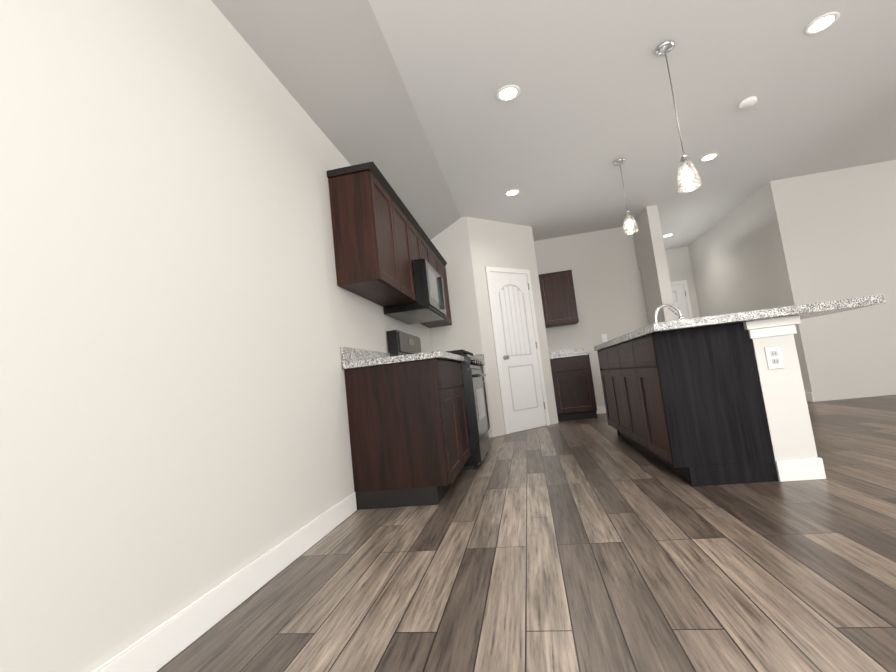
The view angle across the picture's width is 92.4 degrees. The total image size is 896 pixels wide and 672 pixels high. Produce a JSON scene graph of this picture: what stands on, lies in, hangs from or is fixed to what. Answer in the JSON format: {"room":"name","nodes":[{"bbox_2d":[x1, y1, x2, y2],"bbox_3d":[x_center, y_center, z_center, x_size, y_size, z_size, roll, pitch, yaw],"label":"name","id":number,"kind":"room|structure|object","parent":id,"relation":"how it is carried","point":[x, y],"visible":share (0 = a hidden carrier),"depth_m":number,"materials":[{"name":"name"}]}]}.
{"room":"kitchen","nodes":[
{"label":"kitchen","id":0,"kind":"room"},
{"bbox_2d":[0,0,431,671],"bbox_3d":[-0.885,-0.219,2.012,0.100,2.470,7.050,-7,-6,10],"label":"wall","id":1,"kind":"structure","parent":0,"point":[184,316],"depth_m":1.35,"materials":[{"name":"grey paint"}]},
{"bbox_2d":[91,492,356,671],"bbox_3d":[-0.941,0.827,0.567,0.012,0.111,4.175,-7,-6,10],"label":"baseboard","id":2,"kind":"structure","parent":1,"relation":"attached to","point":[157,648],"depth_m":1.45,"materials":[{"name":"white wood"}]},
{"bbox_2d":[327,161,406,300],"bbox_3d":[-0.568,-0.704,3.035,0.293,0.774,0.508,-7,-6,10],"label":"upper cabinet","id":3,"kind":"object","parent":1,"relation":"attached to","point":[381,240],"depth_m":2.81,"materials":[{"name":"brown wood"}]},
{"bbox_2d":[372,197,415,306],"bbox_3d":[-0.498,-0.671,3.413,0.293,0.774,0.508,-7,-6,10],"label":"upper cabinet","id":4,"kind":"object","parent":1,"relation":"attached to","point":[404,217],"depth_m":3.50,"materials":[{"name":"brown wood"}]},
{"bbox_2d":[411,217,422,259],"bbox_3d":[-0.431,-0.811,3.905,0.293,0.409,0.452,-7,-6,10],"label":"upper cabinet","id":5,"kind":"object","parent":1,"relation":"attached to","point":[416,233],"depth_m":3.94,"materials":[{"name":"brown wood"}]},
{"bbox_2d":[383,259,446,323],"bbox_3d":[-0.286,-0.389,4.010,0.433,0.427,0.774,-7,-6,10],"label":"microwave","id":6,"kind":"object","parent":5,"relation":"attached to","point":[428,305],"visible":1,"depth_m":3.68,"materials":[{"name":"black"}]},
{"bbox_2d":[423,233,430,264],"bbox_3d":[-0.371,-0.783,4.229,0.293,0.409,0.452,-7,-6,10],"label":"upper cabinet","id":7,"kind":"object","parent":1,"relation":"attached to","point":[426,244],"depth_m":4.35,"materials":[{"name":"brown wood"}]},
{"bbox_2d":[420,245,446,324],"bbox_3d":[-0.262,-0.561,4.690,0.293,0.774,0.527,-7,-6,10],"label":"upper cabinet","id":8,"kind":"object","parent":1,"relation":"attached to","point":[434,252],"depth_m":4.84,"materials":[{"name":"brown wood"}]},
{"bbox_2d":[424,257,451,327],"bbox_3d":[-0.184,-0.525,5.109,0.293,0.774,0.574,-7,-6,10],"label":"upper cabinet","id":9,"kind":"object","parent":1,"relation":"attached to","point":[449,321],"depth_m":5.23,"materials":[{"name":"brown wood"}]},
{"bbox_2d":[211,0,460,239],"bbox_3d":[-0.772,-1.615,2.061,0.660,0.425,6.950,-7,-6,10],"label":"ceiling","id":10,"kind":"structure","parent":0,"point":[331,65],"depth_m":2.65,"materials":[{"name":"grey paint"}]},
{"bbox_2d":[429,217,492,436],"bbox_3d":[0.037,-0.098,5.378,0.730,2.740,0.100,-7,-6,10],"label":"wall","id":11,"kind":"structure","parent":0,"point":[451,243],"depth_m":5.34,"materials":[{"name":"grey paint"}]},
{"bbox_2d":[467,217,557,436],"bbox_3d":[0.830,-0.160,5.630,1.146,2.740,0.100,-2,-7,-34],"label":"wall","id":12,"kind":"structure","parent":0,"point":[500,244],"depth_m":5.59,"materials":[{"name":"grey paint"}]},
{"bbox_2d":[485,267,549,434],"bbox_3d":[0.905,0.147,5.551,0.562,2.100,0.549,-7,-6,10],"label":"pantry door","id":13,"kind":"structure","parent":12,"relation":"in","point":[518,360],"depth_m":5.54,"materials":[{"name":"white wood"}]},
{"bbox_2d":[157,395,895,671],"bbox_3d":[3.506,0.677,2.909,8.550,0.080,10.750,-7,-6,10],"label":"floor","id":14,"kind":"structure","parent":0,"point":[598,544],"depth_m":1.49,"materials":[{"name":"brown wood"}]},
{"bbox_2d":[340,347,470,509],"bbox_3d":[-0.226,0.561,3.041,0.638,0.999,0.927,-7,-6,10],"label":"base cabinet","id":15,"kind":"object","parent":14,"relation":"on","point":[409,433],"visible":0.98,"depth_m":2.62,"materials":[{"name":"brown wood"}]},
{"bbox_2d":[387,330,489,469],"bbox_3d":[-0.029,0.533,3.876,0.726,1.190,0.765,-7,-6,10],"label":"range","id":16,"kind":"object","parent":14,"relation":"on","point":[401,343],"visible":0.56,"depth_m":3.58,"materials":[{"name":"black metal"}]},
{"bbox_2d":[473,354,489,429],"bbox_3d":[0.088,0.708,4.740,0.638,0.999,0.991,-7,-6,10],"label":"base cabinet","id":17,"kind":"object","parent":14,"relation":"on","point":[480,357],"visible":0.12,"depth_m":5.11,"materials":[{"name":"brown wood"}]},
{"bbox_2d":[549,347,596,420],"bbox_3d":[1.768,0.670,6.144,0.553,0.999,0.638,-7,-6,10],"label":"base cabinet","id":18,"kind":"object","parent":14,"relation":"on","point":[573,386],"visible":0.94,"depth_m":5.87,"materials":[{"name":"brown wood"}]},
{"bbox_2d":[594,314,825,486],"bbox_3d":[1.740,0.442,3.288,0.730,0.854,2.016,-7,-6,10],"label":"kitchen island","id":19,"kind":"object","parent":14,"relation":"on","point":[707,401],"depth_m":2.35,"materials":[{"name":"brown wood"}]},
{"bbox_2d":[594,294,885,349],"bbox_3d":[1.831,-0.026,3.264,1.085,0.045,2.120,-7,-6,10],"label":"island countertop","id":20,"kind":"structure","parent":19,"relation":"on","point":[811,310],"depth_m":2.25,"materials":[{"name":"white stone"}]},
{"bbox_2d":[654,304,683,322],"bbox_3d":[1.638,-0.136,3.205,0.237,0.199,0.164,-7,-6,10],"label":"faucet","id":21,"kind":"object","parent":20,"relation":"on","point":[680,316],"visible":0.73,"depth_m":3.18,"materials":[{"name":"silver metal"}]},
{"bbox_2d":[764,345,783,369],"bbox_3d":[1.752,0.115,2.307,0.078,0.122,0.010,-7,-6,10],"label":"outlet","id":22,"kind":"object","parent":19,"relation":"attached to","point":[774,357],"visible":1,"depth_m":2.31,"materials":[{"name":"white plastic"}]},
{"bbox_2d":[534,227,648,405],"bbox_3d":[2.209,-0.219,6.518,1.520,2.740,0.100,-7,-6,10],"label":"wall","id":23,"kind":"structure","parent":0,"point":[602,265],"depth_m":6.50,"materials":[{"name":"grey paint"}]},
{"bbox_2d":[538,270,578,327],"bbox_3d":[1.634,-0.543,6.431,0.500,0.768,0.330,-7,-6,10],"label":"upper cabinet","id":24,"kind":"object","parent":23,"relation":"attached to","point":[559,305],"visible":0.79,"depth_m":6.28,"materials":[{"name":"brown wood"}]},
{"bbox_2d":[597,406,605,413],"bbox_3d":[2.609,1.040,6.276,0.973,0.111,0.012,-7,-6,10],"label":"baseboard","id":25,"kind":"structure","parent":23,"relation":"attached to","point":[601,409],"depth_m":6.33,"materials":[{"name":"white wood"}]},
{"bbox_2d":[601,334,607,341],"bbox_3d":[2.336,0.029,6.412,0.078,0.122,0.016,-7,-6,10],"label":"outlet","id":26,"kind":"object","parent":23,"relation":"attached to","point":[604,338],"visible":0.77,"depth_m":6.41,"materials":[{"name":"grey plastic"}]},
{"bbox_2d":[368,0,895,249],"bbox_3d":[3.520,-2.157,3.111,7.510,0.080,10.470,-7,-6,10],"label":"ceiling","id":27,"kind":"structure","parent":0,"point":[573,121],"depth_m":3.41,"materials":[{"name":"white paint"}]},
{"bbox_2d":[496,85,519,101],"bbox_3d":[0.438,-1.765,3.131,0.180,0.008,0.180,-7,-6,10],"label":"recessed light","id":28,"kind":"object","parent":27,"relation":"in","point":[507,93],"visible":1,"depth_m":3.12,"materials":[{"name":"white plastic"}]},
{"bbox_2d":[504,189,519,195],"bbox_3d":[0.724,-1.614,4.841,0.180,0.008,0.180,-7,-6,10],"label":"recessed light","id":29,"kind":"object","parent":27,"relation":"in","point":[512,192],"visible":0.98,"depth_m":4.83,"materials":[{"name":"white"}]},
{"bbox_2d":[613,158,637,234],"bbox_3d":[1.789,-1.410,4.341,0.138,0.752,0.138,-7,-6,10],"label":"pendant light","id":30,"kind":"object","parent":27,"relation":"hanging from","point":[630,226],"visible":1,"depth_m":4.30,"materials":[{"name":"white glass"}]},
{"bbox_2d":[655,40,701,192],"bbox_3d":[1.488,-1.427,2.796,0.138,0.977,0.138,-7,-6,10],"label":"pendant light","id":31,"kind":"object","parent":27,"relation":"hanging from","point":[688,178],"visible":1,"depth_m":2.75,"materials":[{"name":"white glass"}]},
{"bbox_2d":[699,153,718,161],"bbox_3d":[2.740,-1.874,4.511,0.180,0.008,0.180,-7,-6,10],"label":"recessed light","id":32,"kind":"object","parent":27,"relation":"in","point":[709,157],"visible":0.98,"depth_m":4.50,"materials":[{"name":"white"}]},
{"bbox_2d":[738,96,757,108],"bbox_3d":[2.493,-1.934,3.572,0.130,0.034,0.130,-7,-6,10],"label":"smoke detector","id":33,"kind":"object","parent":27,"relation":"attached to","point":[748,102],"visible":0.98,"depth_m":3.54,"materials":[{"name":"white plastic"}]},
{"bbox_2d":[804,12,839,34],"bbox_3d":[2.422,-2.023,2.787,0.180,0.008,0.180,-7,-6,10],"label":"recessed light","id":34,"kind":"object","parent":27,"relation":"in","point":[821,23],"visible":1,"depth_m":2.78,"materials":[{"name":"white plastic"}]},
{"bbox_2d":[633,205,676,324],"bbox_3d":[3.084,-0.269,6.965,0.229,2.740,2.754,-7,-6,10],"label":"wall","id":35,"kind":"structure","parent":0,"point":[650,254],"depth_m":5.76,"materials":[{"name":"grey paint"}]},
{"bbox_2d":[665,246,699,317],"bbox_3d":[3.968,-0.243,8.134,1.665,2.740,0.100,-7,-6,10],"label":"wall","id":36,"kind":"structure","parent":0,"point":[679,264],"depth_m":8.09,"materials":[{"name":"grey paint"}]},
{"bbox_2d":[670,280,692,319],"bbox_3d":[4.063,0.054,7.990,1.039,2.102,0.094,-7,-6,10],"label":"front door","id":37,"kind":"structure","parent":36,"relation":"in","point":[681,298],"depth_m":8.03,"materials":[{"name":"white wood"}]},
{"bbox_2d":[688,186,803,384],"bbox_3d":[4.501,-0.457,6.691,0.120,2.740,2.770,-7,-6,10],"label":"wall","id":38,"kind":"structure","parent":0,"point":[736,269],"depth_m":6.32,"materials":[{"name":"grey paint"}]},
{"bbox_2d":[805,392,813,401],"bbox_3d":[4.556,0.840,6.437,0.012,0.111,2.798,-7,-6,10],"label":"baseboard","id":39,"kind":"structure","parent":38,"relation":"attached to","point":[809,397],"depth_m":5.12,"materials":[{"name":"white"}]},
{"bbox_2d":[764,160,895,401],"bbox_3d":[5.908,-0.797,4.976,3.540,2.740,0.120,-7,-6,10],"label":"wall","id":40,"kind":"structure","parent":0,"point":[815,238],"depth_m":5.13,"materials":[{"name":"grey paint"}]}
]}

